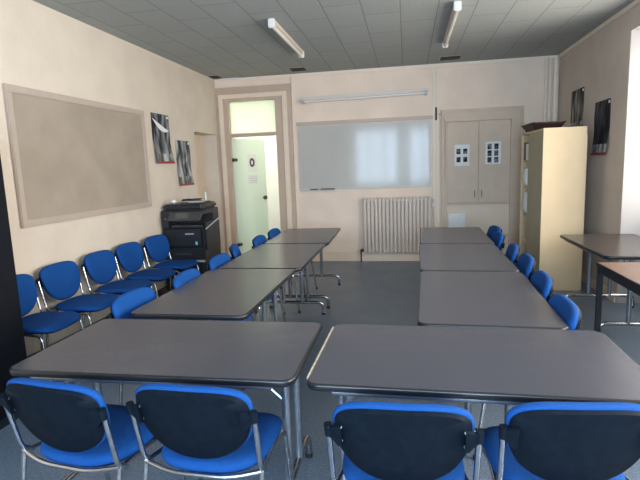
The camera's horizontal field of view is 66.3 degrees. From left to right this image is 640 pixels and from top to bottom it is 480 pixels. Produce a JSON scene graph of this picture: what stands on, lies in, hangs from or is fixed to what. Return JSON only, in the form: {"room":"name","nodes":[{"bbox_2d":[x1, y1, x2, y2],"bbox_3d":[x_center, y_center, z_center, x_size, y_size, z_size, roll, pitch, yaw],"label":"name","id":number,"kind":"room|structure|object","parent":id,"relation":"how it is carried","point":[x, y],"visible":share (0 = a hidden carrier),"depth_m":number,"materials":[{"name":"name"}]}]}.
{"room":"classroom","nodes":[
{"label":"classroom","id":0,"kind":"room"},
{"bbox_2d":[0,0,224,356],"bbox_3d":[-2.616,-0.416,3.724,0.332,3.004,9.505,-1,9,10],"label":"wall","id":1,"kind":"structure","parent":0,"point":[43,48],"depth_m":4.88,"materials":[{"name":"beige paint"}]},
{"bbox_2d":[2,83,151,227],"bbox_3d":[-2.235,-0.804,4.841,0.032,1.125,2.043,-1,9,10],"label":"notice board","id":2,"kind":"object","parent":1,"relation":"attached to","point":[73,158],"visible":1,"depth_m":4.53,"materials":[{"name":"fabric"}]},
{"bbox_2d":[27,286,169,357],"bbox_3d":[-2.093,0.752,5.591,0.019,0.104,3.867,-1,9,10],"label":"baseboard","id":3,"kind":"structure","parent":1,"relation":"attached to","point":[164,290],"depth_m":5.03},
{"bbox_2d":[150,112,174,162],"bbox_3d":[-1.985,-1.281,6.208,0.050,0.616,0.455,-1,9,10],"label":"poster","id":4,"kind":"object","parent":1,"relation":"attached to","point":[159,122],"visible":1,"depth_m":6.21,"materials":[{"name":"black paper"}]},
{"bbox_2d":[175,140,194,185],"bbox_3d":[-1.879,-1.071,6.826,0.037,0.616,0.436,-1,9,10],"label":"poster","id":5,"kind":"object","parent":1,"relation":"attached to","point":[183,159],"visible":1,"depth_m":6.82,"materials":[{"name":"grey paper"}]},
{"bbox_2d":[194,135,204,200],"bbox_3d":[-2.021,-0.601,7.791,0.076,2.123,0.853,-1,9,10],"label":"door","id":6,"kind":"structure","parent":1,"relation":"in","point":[198,141],"depth_m":7.97,"materials":[{"name":"paint"}]},
{"bbox_2d":[233,136,280,230],"bbox_3d":[-1.171,-1.321,9.413,2.938,3.004,2.341,-1,9,10],"label":"wall","id":7,"kind":"structure","parent":0,"point":[270,144],"depth_m":10.50,"materials":[{"name":"paint"}]},
{"bbox_2d":[0,261,639,479],"bbox_3d":[0.080,0.915,4.706,7.202,0.114,11.941,-1,9,10],"label":"floor","id":8,"kind":"structure","parent":0,"point":[369,292],"depth_m":3.97,"materials":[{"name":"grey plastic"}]},
{"bbox_2d":[0,156,29,429],"bbox_3d":[-2.302,0.289,2.751,0.596,1.876,0.967,-1,9,10],"label":"tall cabinet","id":9,"kind":"object","parent":8,"relation":"on","point":[12,341],"visible":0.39,"depth_m":3.09,"materials":[{"name":"laminate"}]},
{"bbox_2d":[16,274,84,350],"bbox_3d":[-2.122,0.678,3.709,0.529,0.810,0.501,-1,9,10],"label":"chair","id":10,"kind":"object","parent":8,"relation":"on","point":[43,322],"visible":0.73,"depth_m":3.75,"materials":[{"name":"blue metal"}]},
{"bbox_2d":[35,261,117,347],"bbox_3d":[-2.030,0.598,4.226,0.529,0.810,0.501,-1,9,10],"label":"chair","id":11,"kind":"object","parent":8,"relation":"on","point":[60,280],"visible":0.79,"depth_m":4.15,"materials":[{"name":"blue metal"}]},
{"bbox_2d":[0,377,185,479],"bbox_3d":[-0.917,0.881,2.064,0.501,0.810,0.529,1,9,18],"label":"chair","id":12,"kind":"object","parent":8,"relation":"on","point":[74,425],"visible":0.91,"depth_m":1.84,"materials":[{"name":"blue fabric"}]},
{"bbox_2d":[81,250,152,325],"bbox_3d":[-1.932,0.511,4.778,0.529,0.810,0.501,-1,9,10],"label":"chair","id":13,"kind":"object","parent":8,"relation":"on","point":[101,266],"visible":0.83,"depth_m":4.71,"materials":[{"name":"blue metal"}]},
{"bbox_2d":[107,287,156,404],"bbox_3d":[-0.966,0.725,3.114,0.529,0.810,0.501,0,9,12],"label":"chair","id":14,"kind":"object","parent":8,"relation":"on","point":[124,304],"visible":0.17,"depth_m":3.03,"materials":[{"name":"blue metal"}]},
{"bbox_2d":[114,242,175,297],"bbox_3d":[-1.844,0.433,5.277,0.529,0.810,0.501,0,9,11],"label":"chair","id":15,"kind":"object","parent":8,"relation":"on","point":[130,256],"visible":0.8,"depth_m":5.21,"materials":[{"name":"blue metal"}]},
{"bbox_2d":[9,318,321,479],"bbox_3d":[-0.650,0.857,2.373,1.260,0.745,0.720,-1,9,10],"label":"folding table","id":16,"kind":"object","parent":8,"relation":"on","point":[258,355],"visible":0.77,"depth_m":2.20,"materials":[{"name":"grey laminate"}]},
{"bbox_2d":[142,234,199,289],"bbox_3d":[-1.734,0.348,5.818,0.529,0.810,0.501,0,9,14],"label":"chair","id":17,"kind":"object","parent":8,"relation":"on","point":[157,247],"visible":0.9,"depth_m":5.76,"materials":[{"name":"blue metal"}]},
{"bbox_2d":[161,200,220,289],"bbox_3d":[-1.652,0.086,6.368,0.580,1.159,0.616,-1,9,10],"label":"photocopier","id":18,"kind":"object","parent":8,"relation":"on","point":[192,230],"visible":0.69,"depth_m":6.13,"materials":[{"name":"black plastic"}]},
{"bbox_2d":[171,223,204,226],"bbox_3d":[-1.640,-0.194,6.268,0.417,0.020,0.303,-1,9,10],"label":"tray","id":19,"kind":"object","parent":18,"relation":"on","point":[172,224],"depth_m":6.17,"materials":[{"name":"grey plastic"}]},
{"bbox_2d":[182,198,201,200],"bbox_3d":[-1.679,-0.526,6.409,0.288,0.038,0.143,-1,9,10],"label":"cable","id":20,"kind":"object","parent":18,"relation":"on","point":[187,199],"visible":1,"depth_m":6.36,"materials":[{"name":"black plastic"}]},
{"bbox_2d":[180,200,209,203],"bbox_3d":[-1.601,-0.488,6.313,0.256,0.013,0.379,-1,9,10],"label":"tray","id":21,"kind":"object","parent":18,"relation":"on","point":[206,201],"depth_m":6.18,"materials":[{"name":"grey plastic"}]},
{"bbox_2d":[204,217,220,249],"bbox_3d":[-1.382,-0.089,6.327,0.030,0.383,0.474,-1,9,10],"label":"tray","id":22,"kind":"object","parent":18,"relation":"on","point":[212,241],"depth_m":6.30,"materials":[{"name":"grey plastic"}]},
{"bbox_2d":[126,383,292,479],"bbox_3d":[-0.402,0.873,1.990,0.501,0.810,0.529,0,9,12],"label":"chair","id":23,"kind":"object","parent":8,"relation":"on","point":[208,432],"visible":1,"depth_m":1.76,"materials":[{"name":"blue fabric"}]},
{"bbox_2d":[170,268,252,389],"bbox_3d":[-0.778,0.632,3.686,0.529,0.810,0.501,-1,9,8],"label":"chair","id":24,"kind":"object","parent":8,"relation":"on","point":[187,275],"visible":0.15,"depth_m":3.62,"materials":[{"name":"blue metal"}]},
{"bbox_2d":[130,269,295,320],"bbox_3d":[-0.642,0.696,3.446,0.720,0.745,1.260,0,9,11],"label":"folding table","id":25,"kind":"object","parent":8,"relation":"on","point":[216,294],"visible":0.53,"depth_m":3.18,"materials":[{"name":"grey laminate"}]},
{"bbox_2d":[206,253,278,321],"bbox_3d":[-0.664,0.532,4.325,0.529,0.810,0.501,-1,9,10],"label":"chair","id":26,"kind":"object","parent":8,"relation":"on","point":[215,262],"visible":0.22,"depth_m":4.24,"materials":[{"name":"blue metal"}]},
{"bbox_2d":[229,244,285,321],"bbox_3d":[-0.621,0.440,4.930,0.529,0.810,0.501,-3,9,-6],"label":"chair","id":27,"kind":"object","parent":8,"relation":"on","point":[234,249],"visible":0.29,"depth_m":4.76,"materials":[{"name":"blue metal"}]},
{"bbox_2d":[219,244,324,321],"bbox_3d":[-0.385,0.503,4.676,0.720,0.745,1.260,-1,9,10],"label":"folding table","id":28,"kind":"object","parent":8,"relation":"on","point":[297,257],"visible":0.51,"depth_m":4.53,"materials":[{"name":"grey laminate"}]},
{"bbox_2d":[252,235,307,312],"bbox_3d":[-0.452,0.353,5.471,0.529,0.810,0.501,-1,9,8],"label":"chair","id":29,"kind":"object","parent":8,"relation":"on","point":[260,239],"visible":0.24,"depth_m":5.32,"materials":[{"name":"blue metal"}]},
{"bbox_2d":[267,228,317,298],"bbox_3d":[-0.343,0.264,6.039,0.529,0.810,0.501,-1,9,10],"label":"chair","id":30,"kind":"object","parent":8,"relation":"on","point":[273,232],"visible":0.26,"depth_m":6.07,"materials":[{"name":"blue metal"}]},
{"bbox_2d":[264,228,340,308],"bbox_3d":[-0.161,0.308,5.921,0.720,0.745,1.260,-1,9,9],"label":"folding table","id":31,"kind":"object","parent":8,"relation":"on","point":[325,236],"visible":0.77,"depth_m":5.66,"materials":[{"name":"grey laminate"}]},
{"bbox_2d":[360,196,435,261],"bbox_3d":[1.219,-0.161,7.741,1.182,1.033,0.100,-1,9,10],"label":"radiator","id":32,"kind":"object","parent":8,"relation":"on","point":[413,201],"visible":0.94,"depth_m":7.71,"materials":[{"name":"metal"}]},
{"bbox_2d":[324,401,484,479],"bbox_3d":[0.305,0.874,1.810,0.501,0.810,0.529,-1,9,9],"label":"chair","id":33,"kind":"object","parent":8,"relation":"on","point":[378,440],"visible":1,"depth_m":1.55,"materials":[{"name":"blue metal"}]},
{"bbox_2d":[420,227,494,243],"bbox_3d":[1.496,0.307,5.522,0.720,0.745,1.260,0,9,11],"label":"folding table","id":34,"kind":"object","parent":8,"relation":"on","point":[443,235],"visible":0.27,"depth_m":5.35,"materials":[{"name":"grey laminate"}]},
{"bbox_2d":[419,244,519,272],"bbox_3d":[1.241,0.500,4.298,0.720,0.745,1.260,0,9,11],"label":"folding table","id":35,"kind":"object","parent":8,"relation":"on","point":[432,257],"visible":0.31,"depth_m":4.09,"materials":[{"name":"grey laminate"}]},
{"bbox_2d":[307,324,639,479],"bbox_3d":[0.639,0.848,2.118,1.263,0.746,0.720,0,9,11],"label":"folding table","id":36,"kind":"object","parent":8,"relation":"on","point":[506,366],"visible":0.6,"depth_m":1.95,"materials":[{"name":"grey laminate"}]},
{"bbox_2d":[417,271,568,431],"bbox_3d":[0.989,0.694,3.064,0.720,0.745,1.260,0,9,12],"label":"folding table","id":37,"kind":"object","parent":8,"relation":"on","point":[484,299],"visible":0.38,"depth_m":2.80,"materials":[{"name":"grey laminate"}]},
{"bbox_2d":[487,225,501,238],"bbox_3d":[1.779,0.251,5.606,0.529,0.810,0.501,-1,9,6],"label":"chair","id":38,"kind":"object","parent":8,"relation":"on","point":[493,228],"visible":0.18,"depth_m":5.60,"materials":[{"name":"blue metal"}]},
{"bbox_2d":[491,231,504,251],"bbox_3d":[1.644,0.324,5.151,0.529,0.810,0.501,-1,9,10],"label":"chair","id":39,"kind":"object","parent":8,"relation":"on","point":[497,237],"visible":0.21,"depth_m":4.93,"materials":[{"name":"blue fabric"}]},
{"bbox_2d":[505,243,519,265],"bbox_3d":[1.495,0.444,4.391,0.529,0.810,0.501,0,9,16],"label":"chair","id":40,"kind":"object","parent":8,"relation":"on","point":[513,250],"visible":0.25,"depth_m":4.18,"materials":[{"name":"blue metal"}]},
{"bbox_2d":[516,253,535,280],"bbox_3d":[1.409,0.520,3.900,0.529,0.810,0.501,0,9,14],"label":"chair","id":41,"kind":"object","parent":8,"relation":"on","point":[526,263],"visible":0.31,"depth_m":3.71,"materials":[{"name":"blue fabric"}]},
{"bbox_2d":[473,294,582,459],"bbox_3d":[1.091,0.715,2.674,0.529,0.810,0.501,0,9,12],"label":"chair","id":42,"kind":"object","parent":8,"relation":"on","point":[566,308],"visible":0.17,"depth_m":2.52,"materials":[{"name":"blue metal"}]},
{"bbox_2d":[530,270,553,301],"bbox_3d":[1.248,0.619,3.278,0.529,0.810,0.501,0,9,14],"label":"chair","id":43,"kind":"object","parent":8,"relation":"on","point":[543,282],"visible":0.2,"depth_m":3.10,"materials":[{"name":"blue fabric"}]},
{"bbox_2d":[519,126,586,290],"bbox_3d":[2.881,-0.417,6.163,0.460,1.886,1.080,-1,9,10],"label":"tall cabinet","id":44,"kind":"object","parent":8,"relation":"on","point":[556,162],"visible":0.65,"depth_m":5.67,"materials":[{"name":"yellow laminate"}]},
{"bbox_2d":[522,191,526,213],"bbox_3d":[2.830,-0.502,6.509,0.253,0.324,0.231,-1,9,10],"label":"paper","id":45,"kind":"object","parent":44,"relation":"on","point":[524,200],"visible":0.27,"depth_m":6.47,"materials":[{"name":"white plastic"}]},
{"bbox_2d":[523,168,527,185],"bbox_3d":[2.816,-0.833,6.450,0.253,0.258,0.196,-1,9,10],"label":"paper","id":46,"kind":"object","parent":44,"relation":"on","point":[525,175],"visible":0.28,"depth_m":6.42,"materials":[{"name":"white paper"}]},
{"bbox_2d":[524,142,528,159],"bbox_3d":[2.840,-1.176,6.470,0.264,0.228,0.057,-1,9,10],"label":"folder","id":47,"kind":"object","parent":44,"relation":"on","point":[525,143],"visible":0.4,"depth_m":6.47,"materials":[{"name":"black plastic"}]},
{"bbox_2d":[526,144,528,159],"bbox_3d":[2.821,-1.150,6.361,0.264,0.208,0.095,-1,9,10],"label":"folder","id":48,"kind":"object","parent":44,"relation":"on","point":[527,145],"visible":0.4,"depth_m":6.35,"materials":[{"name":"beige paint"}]},
{"bbox_2d":[521,121,565,131],"bbox_3d":[2.764,-1.402,6.088,0.390,0.087,0.618,-1,9,10],"label":"tray","id":49,"kind":"object","parent":44,"relation":"on","point":[532,126],"visible":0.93,"depth_m":5.83,"materials":[{"name":"red wicker"}]},
{"bbox_2d":[482,402,639,479],"bbox_3d":[0.838,0.860,1.773,0.501,0.810,0.529,-1,9,5],"label":"chair","id":50,"kind":"object","parent":8,"relation":"on","point":[536,440],"visible":0.97,"depth_m":1.52,"materials":[{"name":"blue metal"}]},
{"bbox_2d":[580,134,587,288],"bbox_3d":[3.096,-0.351,5.955,0.020,1.801,0.597,-1,9,10],"label":"leaning board","id":51,"kind":"object","parent":8,"relation":"on","point":[587,134],"visible":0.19,"depth_m":5.64,"materials":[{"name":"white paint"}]},
{"bbox_2d":[560,234,639,327],"bbox_3d":[2.790,0.402,4.573,0.720,0.745,1.260,-1,9,10],"label":"folding table","id":52,"kind":"object","parent":8,"relation":"on","point":[612,247],"visible":0.77,"depth_m":4.56,"materials":[{"name":"grey laminate"}]},
{"bbox_2d":[594,262,639,331],"bbox_3d":[2.390,0.624,3.197,0.704,0.741,1.204,-1,9,10],"label":"desk","id":53,"kind":"object","parent":8,"relation":"on","point":[626,274],"visible":0.84,"depth_m":3.59,"materials":[{"name":"brown wood"}]},
{"bbox_2d":[33,0,633,78],"bbox_3d":[-0.033,-2.166,4.244,7.202,0.114,11.941,-1,9,10],"label":"ceiling","id":54,"kind":"structure","parent":0,"point":[223,38],"depth_m":5.29,"materials":[{"name":"grey tile"}]},
{"bbox_2d":[208,75,222,78],"bbox_3d":[-1.651,-2.564,7.716,0.174,0.010,0.222,-1,9,10],"label":"ceiling vent","id":55,"kind":"object","parent":54,"relation":"in","point":[213,76],"visible":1,"depth_m":7.69,"materials":[{"name":"black metal"}]},
{"bbox_2d":[219,77,237,80],"bbox_3d":[-1.468,-2.586,7.877,0.303,0.028,0.032,-1,9,10],"label":"duct","id":56,"kind":"object","parent":54,"relation":"attached to","point":[236,78],"visible":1,"depth_m":7.86,"materials":[{"name":"white plastic"}]},
{"bbox_2d":[268,18,303,57],"bbox_3d":[-0.356,-2.244,5.516,0.070,0.085,1.440,-1,9,10],"label":"ceiling light","id":57,"kind":"object","parent":54,"relation":"attached to","point":[272,23],"visible":1,"depth_m":5.30,"materials":[{"name":"beige plastic"}]},
{"bbox_2d":[288,67,306,71],"bbox_3d":[-0.329,-2.559,7.356,0.250,0.010,0.260,-1,9,10],"label":"ceiling vent","id":58,"kind":"object","parent":54,"relation":"in","point":[297,68],"visible":1,"depth_m":7.34,"materials":[{"name":"black metal"}]},
{"bbox_2d":[439,55,461,60],"bbox_3d":[1.846,-2.577,6.944,0.298,0.010,0.250,-1,9,10],"label":"ceiling vent","id":59,"kind":"object","parent":54,"relation":"in","point":[456,56],"visible":1,"depth_m":6.91,"materials":[{"name":"black metal"}]},
{"bbox_2d":[442,1,461,47],"bbox_3d":[1.393,-2.265,5.227,0.070,0.085,1.507,-1,9,10],"label":"ceiling light","id":60,"kind":"object","parent":54,"relation":"attached to","point":[457,6],"visible":1,"depth_m":4.94,"materials":[{"name":"beige plastic"}]},
{"bbox_2d":[215,59,558,251],"bbox_3d":[1.260,-1.159,7.732,5.903,3.004,0.142,-1,9,10],"label":"wall","id":61,"kind":"structure","parent":0,"point":[514,83],"depth_m":7.58,"materials":[{"name":"beige paint"}]},
{"bbox_2d":[214,83,296,256],"bbox_3d":[-0.979,-1.100,8.373,1.269,2.862,0.723,-1,9,10],"label":"door","id":62,"kind":"structure","parent":61,"relation":"attached to","point":[260,110],"depth_m":8.04,"materials":[{"name":"beige paint"}]},
{"bbox_2d":[247,154,256,171],"bbox_3d":[-1.170,-1.324,8.437,0.002,0.303,0.208,5,11,38],"label":"notice","id":63,"kind":"object","parent":62,"relation":"attached to","point":[251,158],"visible":1,"depth_m":8.44,"materials":[{"name":"white paper"}]},
{"bbox_2d":[248,175,257,183],"bbox_3d":[-1.157,-1.048,8.482,0.001,0.161,0.237,5,11,38],"label":"notice","id":64,"kind":"object","parent":62,"relation":"attached to","point":[252,179],"visible":1,"depth_m":8.48,"materials":[{"name":"white paper"}]},
{"bbox_2d":[291,77,298,228],"bbox_3d":[-0.395,-1.108,7.943,0.024,2.962,0.033,-1,9,10],"label":"trim","id":65,"kind":"structure","parent":61,"relation":"attached to","point":[291,77],"depth_m":7.89,"materials":[{"name":"white paint"}]},
{"bbox_2d":[300,88,427,103],"bbox_3d":[0.663,-2.212,7.551,1.971,0.114,0.095,-1,9,10],"label":"light","id":66,"kind":"object","parent":61,"relation":"attached to","point":[418,91],"visible":1,"depth_m":7.53,"materials":[{"name":"beige plastic"}]},
{"bbox_2d":[296,115,432,190],"bbox_3d":[0.685,-1.343,7.693,2.128,1.089,0.076,-1,9,10],"label":"whiteboard","id":67,"kind":"object","parent":61,"relation":"attached to","point":[392,153],"visible":1,"depth_m":7.70,"materials":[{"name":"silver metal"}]},
{"bbox_2d":[303,189,336,190],"bbox_3d":[-0.005,-0.802,7.886,0.540,0.013,0.049,-1,9,10],"label":"tray","id":68,"kind":"object","parent":67,"relation":"on","point":[303,189],"depth_m":7.88,"materials":[{"name":"silver metal"}]},
{"bbox_2d":[312,252,419,260],"bbox_3d":[0.758,0.271,7.961,2.213,0.147,0.019,-1,9,10],"label":"baseboard","id":69,"kind":"structure","parent":61,"relation":"attached to","point":[327,256],"depth_m":7.95,"materials":[{"name":"beige paint"}]},
{"bbox_2d":[214,55,557,81],"bbox_3d":[0.863,-2.606,7.491,5.235,0.043,0.024,-1,9,10],"label":"trim","id":70,"kind":"structure","parent":61,"relation":"attached to","point":[551,56],"depth_m":7.43,"materials":[{"name":"white paint"}]},
{"bbox_2d":[432,67,438,227],"bbox_3d":[1.785,-1.131,7.560,0.090,2.962,0.019,-1,9,10],"label":"trim","id":71,"kind":"structure","parent":61,"relation":"attached to","point":[437,68],"depth_m":7.50,"materials":[{"name":"white paint"}]},
{"bbox_2d":[441,106,523,257],"bbox_3d":[2.463,-0.816,7.455,1.206,2.322,0.085,-1,9,10],"label":"cupboard","id":72,"kind":"object","parent":61,"relation":"attached to","point":[499,185],"visible":0.73,"depth_m":7.42,"materials":[{"name":"beige paint"}]},
{"bbox_2d":[448,213,464,226],"bbox_3d":[2.126,-0.255,7.617,0.251,0.327,0.035,-1,9,10],"label":"sheet","id":73,"kind":"object","parent":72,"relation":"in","point":[454,219],"visible":0.6,"depth_m":7.59,"materials":[{"name":"white paper"}]},
{"bbox_2d":[454,144,469,165],"bbox_3d":[2.157,-1.287,7.443,0.223,0.322,0.003,-1,9,10],"label":"sheet","id":74,"kind":"object","parent":72,"relation":"attached to","point":[461,152],"visible":1,"depth_m":7.44,"materials":[{"name":"white paper"}]},
{"bbox_2d":[485,141,500,163],"bbox_3d":[2.600,-1.310,7.361,0.221,0.332,0.003,-1,9,10],"label":"sheet","id":75,"kind":"object","parent":72,"relation":"attached to","point":[493,149],"visible":1,"depth_m":7.36,"materials":[{"name":"white paper"}]},
{"bbox_2d":[543,58,547,121],"bbox_3d":[3.308,-1.142,7.262,0.047,2.962,0.071,-1,9,10],"label":"pipe","id":76,"kind":"object","parent":61,"relation":"attached to","point":[546,59],"visible":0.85,"depth_m":7.08,"materials":[{"name":"beige metal"}]},
{"bbox_2d":[547,58,551,121],"bbox_3d":[3.359,-1.142,7.253,0.047,2.962,0.071,-1,9,10],"label":"pipe","id":77,"kind":"object","parent":61,"relation":"attached to","point":[550,59],"visible":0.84,"depth_m":7.08,"materials":[{"name":"beige metal"}]},
{"bbox_2d":[552,57,558,120],"bbox_3d":[3.432,-1.141,7.228,0.078,2.962,0.078,-9,11,-37],"label":"pipe","id":78,"kind":"object","parent":61,"relation":"attached to","point":[556,60],"visible":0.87,"depth_m":7.05,"materials":[{"name":"beige metal"}]},
{"bbox_2d":[557,3,639,302],"bbox_3d":[2.884,-0.460,2.670,0.398,3.004,9.363,-1,9,10],"label":"wall","id":79,"kind":"structure","parent":0,"point":[599,64],"depth_m":5.51,"materials":[{"name":"paint"}]},
{"bbox_2d":[570,87,583,125],"bbox_3d":[3.314,-1.681,6.332,0.016,0.512,0.483,-1,9,10],"label":"poster","id":80,"kind":"object","parent":79,"relation":"attached to","point":[577,98],"visible":0.81,"depth_m":6.31,"materials":[{"name":"black paper"}]},
{"bbox_2d":[581,272,615,302],"bbox_3d":[3.338,0.435,6.347,0.019,0.114,2.322,-1,9,10],"label":"baseboard","id":81,"kind":"structure","parent":79,"relation":"attached to","point":[584,276],"depth_m":5.76,"materials":[{"name":"beige paint"}]},
{"bbox_2d":[558,0,639,57],"bbox_3d":[2.643,-1.939,2.615,0.028,0.047,9.055,-1,9,10],"label":"trim","id":82,"kind":"structure","parent":79,"relation":"attached to","point":[634,3],"depth_m":5.42,"materials":[{"name":"white paint"}]},
{"bbox_2d":[591,98,610,154],"bbox_3d":[3.170,-1.267,5.541,0.030,0.602,0.455,-1,9,10],"label":"poster","id":83,"kind":"object","parent":79,"relation":"attached to","point":[602,108],"visible":1,"depth_m":5.53,"materials":[{"name":"black paper"}]},
{"bbox_2d":[616,25,639,302],"bbox_3d":[2.827,-0.283,2.335,0.396,2.758,5.416,-1,9,10],"label":"window","id":84,"kind":"structure","parent":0,"point":[630,209],"depth_m":4.97,"materials":[{"name":"white glass"}]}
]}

